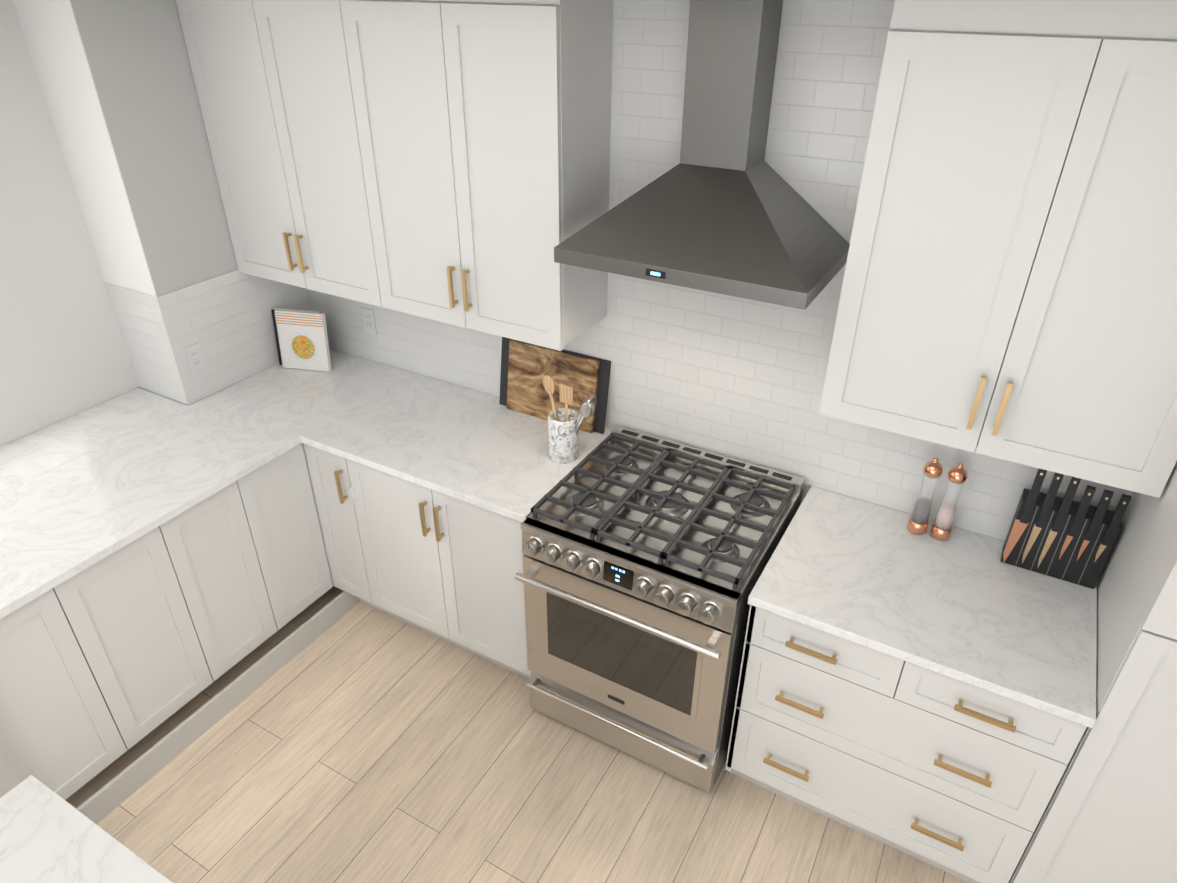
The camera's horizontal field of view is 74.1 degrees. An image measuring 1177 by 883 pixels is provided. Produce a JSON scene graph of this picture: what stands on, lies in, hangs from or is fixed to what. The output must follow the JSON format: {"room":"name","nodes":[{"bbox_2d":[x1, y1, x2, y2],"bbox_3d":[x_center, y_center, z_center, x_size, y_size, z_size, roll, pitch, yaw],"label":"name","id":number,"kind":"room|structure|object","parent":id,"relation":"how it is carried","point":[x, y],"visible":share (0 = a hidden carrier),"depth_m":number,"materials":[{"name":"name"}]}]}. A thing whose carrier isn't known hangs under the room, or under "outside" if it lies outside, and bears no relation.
{"room":"kitchen","nodes":[
{"label":"kitchen","id":0,"kind":"room"},
{"bbox_2d":[0,0,139,446],"bbox_3d":[-3.104,0.340,1.385,0.120,2.850,6.000,17,35,25],"label":"wall","id":1,"kind":"structure","parent":0,"point":[63,354],"depth_m":2.90,"materials":[{"name":"white paint"}]},
{"bbox_2d":[70,0,237,404],"bbox_3d":[-1.611,-0.614,3.378,0.320,2.442,0.700,17,35,25],"label":"wall pier","id":2,"kind":"object","parent":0,"point":[136,52],"visible":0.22,"depth_m":2.82,"materials":[{"name":"grey paint"}]},
{"bbox_2d":[13,0,186,403],"bbox_3d":[-1.782,-0.848,2.877,0.320,1.526,0.008,17,35,25],"label":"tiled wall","id":3,"kind":"structure","parent":2,"relation":"attached to","point":[51,33],"depth_m":2.82,"materials":[{"name":"white paint"}]},
{"bbox_2d":[66,586,968,882],"bbox_3d":[-1.133,2.192,1.157,6.200,0.060,6.340,17,35,25],"label":"floor","id":4,"kind":"structure","parent":0,"point":[360,742],"depth_m":2.69,"materials":[{"name":"brown wood"}]},
{"bbox_2d":[0,573,159,819],"bbox_3d":[-1.915,0.794,2.551,0.563,0.883,0.405,17,35,25],"label":"base cabinet","id":5,"kind":"object","parent":4,"relation":"on","point":[105,662],"depth_m":2.44,"materials":[{"name":"grey wood"}]},
{"bbox_2d":[0,775,172,882],"bbox_3d":[-1.230,1.695,1.028,1.083,0.922,1.896,17,35,25],"label":"kitchen island","id":6,"kind":"object","parent":4,"relation":"on","point":[48,835],"visible":1,"depth_m":1.58,"materials":[{"name":"stone"}]},
{"bbox_2d":[80,514,239,762],"bbox_3d":[-1.757,0.651,2.790,0.563,0.883,0.464,17,35,25],"label":"base cabinet","id":7,"kind":"object","parent":4,"relation":"on","point":[149,597],"depth_m":2.70,"materials":[{"name":"grey wood"}]},
{"bbox_2d":[180,491,271,694],"bbox_3d":[-1.595,0.503,3.037,0.563,0.883,0.424,17,35,25],"label":"base cabinet","id":8,"kind":"object","parent":4,"relation":"on","point":[208,524],"depth_m":2.90,"materials":[{"name":"grey wood"}]},
{"bbox_2d":[220,447,335,670],"bbox_3d":[-1.426,0.379,3.243,0.621,0.883,0.389,17,35,25],"label":"base cabinet","id":9,"kind":"object","parent":4,"relation":"on","point":[270,507],"depth_m":3.10,"materials":[{"name":"grey wood"}]},
{"bbox_2d":[300,445,383,620],"bbox_3d":[-0.867,0.273,3.425,0.301,0.883,0.688,17,35,25],"label":"base cabinet","id":10,"kind":"object","parent":4,"relation":"on","point":[333,480],"depth_m":3.19,"materials":[{"name":"grey wood"}]},
{"bbox_2d":[0,348,411,618],"bbox_3d":[-1.659,0.025,2.942,0.930,0.030,1.969,17,35,25],"label":"countertop","id":11,"kind":"structure","parent":10,"relation":"on","point":[83,490],"depth_m":2.85,"materials":[{"name":"stone"}]},
{"bbox_2d":[271,308,331,371],"bbox_3d":[-1.270,-0.452,3.453,0.255,0.262,0.052,6,26,9],"label":"cookbook","id":12,"kind":"object","parent":11,"relation":"on","point":[301,336],"visible":1,"depth_m":3.43,"materials":[{"name":"white paper"}]},
{"bbox_2d":[356,462,459,647],"bbox_3d":[-0.590,0.338,3.322,0.529,0.883,0.628,17,35,25],"label":"base cabinet","id":13,"kind":"object","parent":4,"relation":"on","point":[408,521],"depth_m":3.03,"materials":[{"name":"grey wood"}]},
{"bbox_2d":[444,494,530,678],"bbox_3d":[-0.252,0.438,3.160,0.475,0.883,0.628,17,35,25],"label":"base cabinet","id":14,"kind":"object","parent":4,"relation":"on","point":[486,545],"depth_m":2.88,"materials":[{"name":"grey wood"}]},
{"bbox_2d":[304,372,611,521],"bbox_3d":[-0.489,-0.017,3.025,1.016,0.030,0.656,17,35,25],"label":"countertop","id":15,"kind":"structure","parent":14,"relation":"on","point":[456,441],"depth_m":2.96,"materials":[{"name":"stone"}]},
{"bbox_2d":[499,337,610,433],"bbox_3d":[-0.146,-0.224,3.060,0.490,0.294,0.072,17,35,25],"label":"cutting boards","id":16,"kind":"object","parent":15,"relation":"on","point":[526,368],"visible":0.73,"depth_m":3.04,"materials":[{"name":"brown wood"}]},
{"bbox_2d":[543,375,596,462],"bbox_3d":[-0.067,-0.078,2.790,0.209,0.321,0.112,17,35,25],"label":"utensil crock","id":17,"kind":"object","parent":15,"relation":"on","point":[564,424],"visible":1,"depth_m":2.78,"materials":[{"name":"stone"}]},
{"bbox_2d":[515,425,804,792],"bbox_3d":[0.246,0.602,2.822,0.736,0.957,0.734,17,35,25],"label":"range","id":18,"kind":"object","parent":4,"relation":"on","point":[646,557],"visible":1,"depth_m":2.55,"materials":[{"name":"silver metal"}]},
{"bbox_2d":[725,605,1086,882],"bbox_3d":[0.998,0.819,2.543,0.872,0.884,0.662,17,35,25],"label":"base cabinet","id":19,"kind":"object","parent":4,"relation":"on","point":[956,777],"visible":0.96,"depth_m":2.27,"materials":[{"name":"grey wood"}]},
{"bbox_2d":[748,486,1096,727],"bbox_3d":[1.002,0.425,2.311,0.876,0.030,0.654,17,35,25],"label":"countertop","id":20,"kind":"structure","parent":19,"relation":"on","point":[965,606],"depth_m":2.23,"materials":[{"name":"stone"}]},
{"bbox_2d":[907,458,942,534],"bbox_3d":[1.059,0.167,2.444,0.060,0.274,0.060,17,35,25],"label":"pepper mill","id":21,"kind":"object","parent":20,"relation":"on","point":[918,522],"visible":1,"depth_m":2.45,"materials":[{"name":"clear glass"}]},
{"bbox_2d":[930,463,966,540],"bbox_3d":[1.123,0.183,2.418,0.060,0.274,0.060,17,35,25],"label":"salt mill","id":22,"kind":"object","parent":20,"relation":"on","point":[941,528],"visible":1,"depth_m":2.43,"materials":[{"name":"clear glass"}]},
{"bbox_2d":[1000,468,1130,588],"bbox_3d":[1.383,0.233,2.259,0.250,0.355,0.097,17,35,25],"label":"knife block","id":23,"kind":"object","parent":20,"relation":"on","point":[1067,538],"visible":0.98,"depth_m":2.24,"materials":[{"name":"black"}]},
{"bbox_2d":[1008,461,1176,882],"bbox_3d":[1.750,0.375,1.779,0.838,2.442,0.667,17,35,25],"label":"pantry","id":24,"kind":"object","parent":4,"relation":"on","point":[1109,815],"visible":0.78,"depth_m":1.95,"materials":[{"name":"white paint"}]},
{"bbox_2d":[800,484,810,504],"bbox_3d":[0.468,-0.415,2.678,4.870,2.850,0.120,17,35,25],"label":"wall","id":25,"kind":"structure","parent":0,"point":[806,487],"depth_m":2.75,"materials":[{"name":"white tile"}]},
{"bbox_2d":[155,269,309,404],"bbox_3d":[-1.473,-0.506,3.341,0.008,0.464,0.700,17,35,25],"label":"wall tiles","id":26,"kind":"structure","parent":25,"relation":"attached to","point":[225,320],"depth_m":3.26,"materials":[{"name":"white tile"}]},
{"bbox_2d":[184,342,206,373],"bbox_3d":[-1.597,-0.339,3.166,0.008,0.114,0.070,17,35,25],"label":"electrical outlet","id":27,"kind":"object","parent":26,"relation":"attached to","point":[195,357],"visible":1,"depth_m":3.16,"materials":[{"name":"white plastic"}]},
{"bbox_2d":[176,0,391,308],"bbox_3d":[-1.011,-1.135,2.913,0.842,1.062,0.320,17,35,25],"label":"upper cabinet","id":28,"kind":"object","parent":25,"relation":"attached to","point":[279,84],"depth_m":2.78,"materials":[{"name":"white paint"}]},
{"bbox_2d":[352,0,612,350],"bbox_3d":[-0.376,-0.946,2.608,0.841,1.062,0.320,17,35,25],"label":"upper cabinet","id":29,"kind":"object","parent":25,"relation":"attached to","point":[446,161],"depth_m":2.43,"materials":[{"name":"white paint"}]},
{"bbox_2d":[554,0,849,309],"bbox_3d":[0.338,-0.837,2.109,0.744,0.724,0.462,17,35,25],"label":"range hood","id":30,"kind":"object","parent":25,"relation":"attached to","point":[723,207],"visible":1,"depth_m":2.13,"materials":[{"name":"silver metal"}]},
{"bbox_2d":[306,0,1132,540],"bbox_3d":[0.126,-0.697,2.649,3.272,1.526,0.008,17,35,25],"label":"wall tile","id":31,"kind":"structure","parent":25,"relation":"attached to","point":[734,378],"depth_m":2.54,"materials":[{"name":"white tile"}]},
{"bbox_2d":[361,307,376,334],"bbox_3d":[-0.976,-0.535,3.459,0.070,0.114,0.008,17,35,25],"label":"electrical outlet","id":32,"kind":"object","parent":31,"relation":"attached to","point":[368,318],"visible":1,"depth_m":3.46,"materials":[{"name":"white plastic"}]},
{"bbox_2d":[819,0,1176,497],"bbox_3d":[1.095,-0.494,1.888,0.832,1.074,0.354,17,35,25],"label":"upper cabinet","id":33,"kind":"object","parent":25,"relation":"attached to","point":[1009,289],"visible":1,"depth_m":1.79,"materials":[{"name":"white paint"}]}
]}

